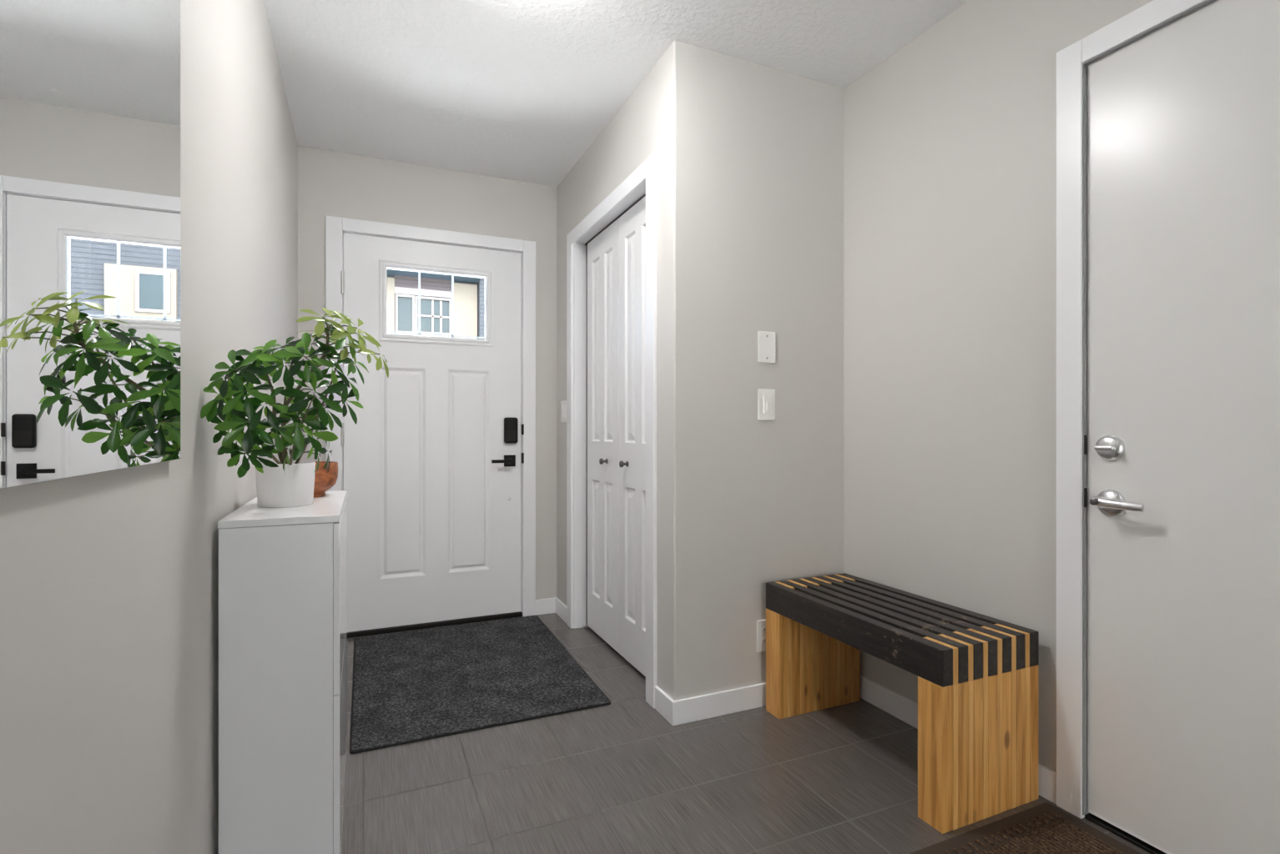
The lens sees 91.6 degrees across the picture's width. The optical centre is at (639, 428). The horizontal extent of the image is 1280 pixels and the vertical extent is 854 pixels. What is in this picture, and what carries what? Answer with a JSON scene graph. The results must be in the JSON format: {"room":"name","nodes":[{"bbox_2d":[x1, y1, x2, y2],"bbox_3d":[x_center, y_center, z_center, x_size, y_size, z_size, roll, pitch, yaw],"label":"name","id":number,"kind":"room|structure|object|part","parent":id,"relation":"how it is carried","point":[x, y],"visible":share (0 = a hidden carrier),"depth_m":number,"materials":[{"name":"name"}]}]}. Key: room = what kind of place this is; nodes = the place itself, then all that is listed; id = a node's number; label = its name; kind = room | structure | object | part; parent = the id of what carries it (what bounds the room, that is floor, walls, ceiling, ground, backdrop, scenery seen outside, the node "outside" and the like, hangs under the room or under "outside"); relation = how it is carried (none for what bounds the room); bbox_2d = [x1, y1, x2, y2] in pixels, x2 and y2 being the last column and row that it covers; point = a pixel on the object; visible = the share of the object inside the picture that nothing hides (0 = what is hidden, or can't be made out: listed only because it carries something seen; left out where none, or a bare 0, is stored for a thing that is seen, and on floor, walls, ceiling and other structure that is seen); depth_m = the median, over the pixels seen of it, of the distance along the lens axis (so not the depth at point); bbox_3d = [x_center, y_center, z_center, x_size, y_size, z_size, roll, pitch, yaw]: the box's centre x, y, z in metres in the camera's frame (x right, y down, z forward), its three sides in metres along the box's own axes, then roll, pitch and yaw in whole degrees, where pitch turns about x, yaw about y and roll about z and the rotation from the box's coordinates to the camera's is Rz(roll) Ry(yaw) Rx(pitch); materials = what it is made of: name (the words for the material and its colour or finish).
{"room":"home entryway","nodes":[
{"label":"home entryway","id":0,"kind":"room"},
{"bbox_2d":[0,0,297,853],"bbox_3d":[-0.378,-0.165,-0.027,0.120,2.440,6.657,0,0,-24],"label":"wall","id":1,"kind":"structure","parent":0,"point":[109,579],"depth_m":1.04,"materials":[{"name":"grey paint"}]},
{"bbox_2d":[0,0,180,488],"bbox_3d":[-0.582,-0.441,0.599,0.014,0.983,0.972,0,0,-24],"label":"wall mirror","id":2,"kind":"object","parent":1,"relation":"attached to","point":[90,89],"visible":1,"depth_m":0.69,"materials":[{"name":"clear mirror"}]},
{"bbox_2d":[297,145,556,599],"bbox_3d":[-0.681,-0.165,3.551,2.467,2.440,0.130,0,0,-24],"label":"wall","id":3,"kind":"structure","parent":0,"point":[335,183],"depth_m":3.32,"materials":[{"name":"grey paint"}]},
{"bbox_2d":[325,215,535,616],"bbox_3d":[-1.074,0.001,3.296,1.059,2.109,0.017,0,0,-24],"label":"trim","id":4,"kind":"structure","parent":3,"relation":"attached to","point":[335,226],"depth_m":3.48,"materials":[{"name":"white paint"}]},
{"bbox_2d":[340,232,524,632],"bbox_3d":[-1.077,0.021,3.303,0.922,2.011,0.101,0,0,-24],"label":"door","id":5,"kind":"structure","parent":3,"relation":"in","point":[434,458],"depth_m":3.30,"materials":[{"name":"white paint"}]},
{"bbox_2d":[386,271,485,338],"bbox_3d":[-1.082,-0.658,3.323,0.506,0.352,0.007,0,0,-24],"label":"window grille","id":6,"kind":"object","parent":5,"relation":"attached to","point":[419,334],"depth_m":3.33,"materials":[{"name":"white"}]},
{"bbox_3d":[-0.750,0.180,3.398,0.120,0.018,0.010,0,0,-24],"label":"lever handle","id":7,"kind":"part","parent":5,"relation":"part of","materials":[{"name":"black metal"}]},
{"bbox_3d":[-0.655,0.166,3.472,0.014,0.058,0.003,0,0,-24],"label":"strike plate","id":8,"kind":"part","parent":5,"relation":"part of","materials":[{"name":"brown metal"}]},
{"bbox_3d":[-0.655,0.006,3.472,0.014,0.058,0.003,0,0,-24],"label":"strike plate","id":9,"kind":"part","parent":5,"relation":"part of","materials":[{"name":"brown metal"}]},
{"bbox_2d":[347,611,522,638],"bbox_3d":[-1.103,1.043,3.363,0.912,0.024,0.132,0,0,-24],"label":"threshold","id":10,"kind":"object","parent":3,"relation":"attached to","point":[415,627],"depth_m":3.29,"materials":[{"name":"brown metal"}]},
{"bbox_2d":[535,597,556,615],"bbox_3d":[-0.533,1.012,3.539,0.127,0.085,0.012,0,0,-24],"label":"baseboard","id":11,"kind":"structure","parent":3,"relation":"attached to","point":[543,607],"depth_m":3.53,"materials":[{"name":"white paint"}]},
{"bbox_2d":[263,0,967,186],"bbox_3d":[0.735,-1.445,0.501,2.650,0.120,6.920,0,0,-24],"label":"ceiling","id":12,"kind":"structure","parent":0,"point":[522,88],"depth_m":2.31,"materials":[{"name":"white paint"}]},
{"bbox_2d":[556,40,843,700],"bbox_3d":[0.176,-0.165,3.051,0.774,2.440,1.479,0,0,-24],"label":"wall","id":13,"kind":"structure","parent":0,"point":[750,155],"depth_m":2.35,"materials":[{"name":"grey paint"}]},
{"bbox_2d":[560,400,566,423],"bbox_3d":[-0.417,-0.093,3.423,0.010,0.120,0.117,0,0,-24],"label":"light switch","id":14,"kind":"object","parent":13,"relation":"attached to","point":[563,404],"visible":0.82,"depth_m":3.43,"materials":[{"name":"white plastic"}]},
{"bbox_2d":[574,181,645,629],"bbox_3d":[-0.106,0.033,2.868,0.110,2.045,0.950,0,0,-24],"label":"trim","id":15,"kind":"structure","parent":13,"relation":"attached to","point":[580,249],"depth_m":3.29,"materials":[{"name":"white paint"}]},
{"bbox_2d":[566,152,657,709],"bbox_3d":[-0.164,0.008,2.842,0.017,2.094,1.096,0,0,-24],"label":"trim","id":16,"kind":"structure","parent":13,"relation":"attached to","point":[647,172],"depth_m":2.39,"materials":[{"name":"white paint"}]},
{"bbox_2d":[582,193,645,676],"bbox_3d":[-0.106,0.037,2.874,0.072,2.033,0.930,0,0,-24],"label":"door","id":17,"kind":"structure","parent":13,"relation":"in","point":[616,255],"depth_m":2.89,"materials":[{"name":"white paint"}]},
{"bbox_3d":[-0.176,0.158,2.991,0.038,0.031,0.031,0,0,-24],"label":"knob","id":18,"kind":"part","parent":17,"relation":"part of","materials":[{"name":"grey metal"}]},
{"bbox_3d":[-0.073,0.158,2.758,0.038,0.031,0.031,0,0,-24],"label":"knob","id":19,"kind":"part","parent":17,"relation":"part of","materials":[{"name":"grey metal"}]},
{"bbox_2d":[555,598,674,725],"bbox_3d":[-0.178,1.012,2.881,0.012,0.085,1.478,0,0,-24],"label":"baseboard","id":20,"kind":"structure","parent":13,"relation":"attached to","point":[663,702],"depth_m":2.29,"materials":[{"name":"white paint"}]},
{"bbox_2d":[672,682,765,725],"bbox_3d":[0.473,1.012,2.367,0.786,0.085,0.012,0,0,-24],"label":"baseboard","id":21,"kind":"structure","parent":13,"relation":"attached to","point":[728,702],"depth_m":2.28,"materials":[{"name":"white paint"}]},
{"bbox_2d":[756,619,765,652],"bbox_3d":[0.479,0.789,2.371,0.077,0.120,0.009,0,0,-24],"label":"wall outlet","id":22,"kind":"object","parent":13,"relation":"attached to","point":[761,625],"visible":0.44,"depth_m":2.36,"materials":[{"name":"white plastic"}]},
{"bbox_2d":[761,625,765,634],"bbox_3d":[0.480,0.768,2.369,0.033,0.033,0.002,0,0,-24],"label":"receptacle","id":23,"kind":"object","parent":22,"relation":"attached to","point":[763,627],"depth_m":2.36,"materials":[{"name":"grey plastic"}]},
{"bbox_2d":[761,636,765,645],"bbox_3d":[0.480,0.810,2.369,0.033,0.033,0.002,0,0,-24],"label":"receptacle","id":24,"kind":"object","parent":22,"relation":"attached to","point":[763,638],"depth_m":2.36,"materials":[{"name":"grey plastic"}]},
{"bbox_2d":[757,331,775,362],"bbox_3d":[0.484,-0.310,2.374,0.078,0.119,0.008,0,0,-24],"label":"blank wall plate","id":25,"kind":"object","parent":13,"relation":"attached to","point":[766,340],"visible":1,"depth_m":2.37,"materials":[{"name":"white plastic"}]},
{"bbox_2d":[757,388,775,420],"bbox_3d":[0.485,-0.090,2.370,0.077,0.119,0.016,0,0,-24],"label":"light switch","id":26,"kind":"object","parent":13,"relation":"attached to","point":[766,398],"visible":1,"depth_m":2.37,"materials":[{"name":"white plastic"}]},
{"bbox_2d":[341,613,1150,853],"bbox_3d":[0.735,1.105,0.501,2.650,0.100,6.920,0,0,-24],"label":"floor","id":27,"kind":"structure","parent":0,"point":[617,778],"depth_m":1.85,"materials":[{"name":"tile"}]},
{"bbox_2d":[217,490,347,853],"bbox_3d":[-0.923,0.627,1.664,0.236,0.856,0.623,0,0,-24],"label":"cabinet","id":28,"kind":"object","parent":27,"relation":"on","point":[283,571],"visible":0.89,"depth_m":1.39,"materials":[{"name":"white wood"}]},
{"bbox_2d":[200,307,388,508],"bbox_3d":[-0.783,-0.031,1.465,0.347,0.461,0.522,0,0,-24],"label":"potted plant","id":29,"kind":"object","parent":28,"relation":"on","point":[286,483],"visible":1,"depth_m":1.31,"materials":[{"name":"green plant"}]},
{"bbox_3d":[-0.920,0.144,1.616,0.137,0.110,0.137,0,0,-24],"label":"pot","id":30,"kind":"part","parent":29,"relation":"part of","materials":[{"name":"white ceramic"}]},
{"bbox_3d":[-0.769,-0.061,1.452,0.295,0.350,0.438,0,0,-24],"label":"stem","id":31,"kind":"part","parent":29,"relation":"part of","materials":[{"name":"green plant"}]},
{"bbox_2d":[312,461,337,497],"bbox_3d":[-0.963,0.149,1.821,0.143,0.099,0.143,0,0,-24],"label":"wooden bowl","id":32,"kind":"object","parent":28,"relation":"on","point":[324,481],"visible":0.47,"depth_m":1.79,"materials":[{"name":"brown wood"}]},
{"bbox_3d":[-0.821,0.414,1.709,0.014,0.393,0.619,0,0,-24],"label":"flap door","id":33,"kind":"part","parent":28,"relation":"part of","materials":[{"name":"white wood"}]},
{"bbox_3d":[-0.821,0.810,1.709,0.014,0.393,0.619,0,0,-24],"label":"flap door","id":34,"kind":"part","parent":28,"relation":"part of","materials":[{"name":"white wood"}]},
{"bbox_2d":[349,615,610,754],"bbox_3d":[-0.760,1.051,2.751,0.928,0.008,1.213,0,0,-24],"label":"mat","id":35,"kind":"object","parent":27,"relation":"on","point":[409,687],"visible":1,"depth_m":2.58,"materials":[{"name":"black fabric"}]},
{"bbox_2d":[765,573,1038,834],"bbox_3d":[0.802,0.816,2.048,0.381,0.478,0.781,0,0,-24],"label":"slatted bench","id":36,"kind":"object","parent":27,"relation":"on","point":[977,673],"visible":1,"depth_m":1.75,"materials":[{"name":"brown wood"}]},
{"bbox_2d":[909,802,1141,853],"bbox_3d":[1.020,1.050,1.319,0.575,0.010,0.685,0,0,-24],"label":"mat","id":37,"kind":"object","parent":27,"relation":"on","point":[1045,828],"visible":1,"depth_m":1.59,"materials":[{"name":"brown carpet"}]},
{"bbox_2d":[843,0,1153,772],"bbox_3d":[1.635,-0.165,0.865,0.120,2.440,6.657,0,0,-24],"label":"wall","id":38,"kind":"structure","parent":0,"point":[949,139],"depth_m":2.04,"materials":[{"name":"grey paint"}]},
{"bbox_2d":[859,675,1056,804],"bbox_3d":[1.876,1.012,0.157,0.012,0.085,5.166,0,0,-24],"label":"baseboard","id":39,"kind":"structure","parent":38,"relation":"attached to","point":[896,705],"depth_m":2.25,"materials":[{"name":"white paint"}]},
{"bbox_2d":[1086,65,1089,814],"bbox_3d":[1.446,0.033,1.292,0.120,2.045,0.920,0,0,-24],"label":"trim","id":40,"kind":"structure","parent":38,"relation":"attached to","point":[1087,813],"depth_m":1.69,"materials":[{"name":"white paint"}]},
{"bbox_2d":[1084,813,1166,853],"bbox_3d":[1.444,1.050,1.291,0.124,0.010,0.912,0,0,-24],"label":"threshold","id":41,"kind":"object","parent":38,"relation":"attached to","point":[1144,846],"depth_m":1.60,"materials":[{"name":"brown metal"}]},
{"bbox_2d":[1056,0,1205,819],"bbox_3d":[1.383,0.002,1.263,0.017,2.106,1.050,0,0,-24],"label":"trim","id":42,"kind":"structure","parent":38,"relation":"attached to","point":[1070,60],"depth_m":1.70,"materials":[{"name":"white paint"}]},
{"bbox_2d":[1082,0,1279,853],"bbox_3d":[1.377,0.029,1.262,0.118,2.029,0.910,0,0,-24],"label":"door","id":43,"kind":"structure","parent":38,"relation":"in","point":[1181,445],"depth_m":1.49,"materials":[{"name":"white paint"}]},
{"bbox_3d":[1.203,0.187,1.680,0.012,0.052,0.002,0,0,-24],"label":"strike plate","id":44,"kind":"part","parent":43,"relation":"part of","materials":[{"name":"brown metal"}]},
{"bbox_3d":[1.203,0.044,1.680,0.012,0.052,0.002,0,0,-24],"label":"strike plate","id":45,"kind":"part","parent":43,"relation":"part of","materials":[{"name":"brown metal"}]},
{"bbox_3d":[1.202,0.191,1.569,0.027,0.028,0.107,0,0,-24],"label":"lever handle","id":46,"kind":"part","parent":43,"relation":"part of","materials":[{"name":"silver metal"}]},
{"label":"outside","id":47,"kind":"structure","parent":0,"visible":0},
{"bbox_3d":[5.089,1.355,13.195,100.000,0.100,140.000,0,0,-24],"label":"ground","id":48,"kind":"structure","parent":47,"visible":0},
{"bbox_2d":[386,268,484,339],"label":"window","id":49,"kind":"structure","parent":48,"relation":"on","point":[401,285],"depth_m":19.38,"materials":[{"name":"beige"}]},
{"bbox_3d":[-5.573,-2.965,19.800,0.740,3.240,0.200,0,0,-24],"label":"cream panel","id":50,"kind":"part","parent":49,"relation":"part of","materials":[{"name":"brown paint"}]}
]}

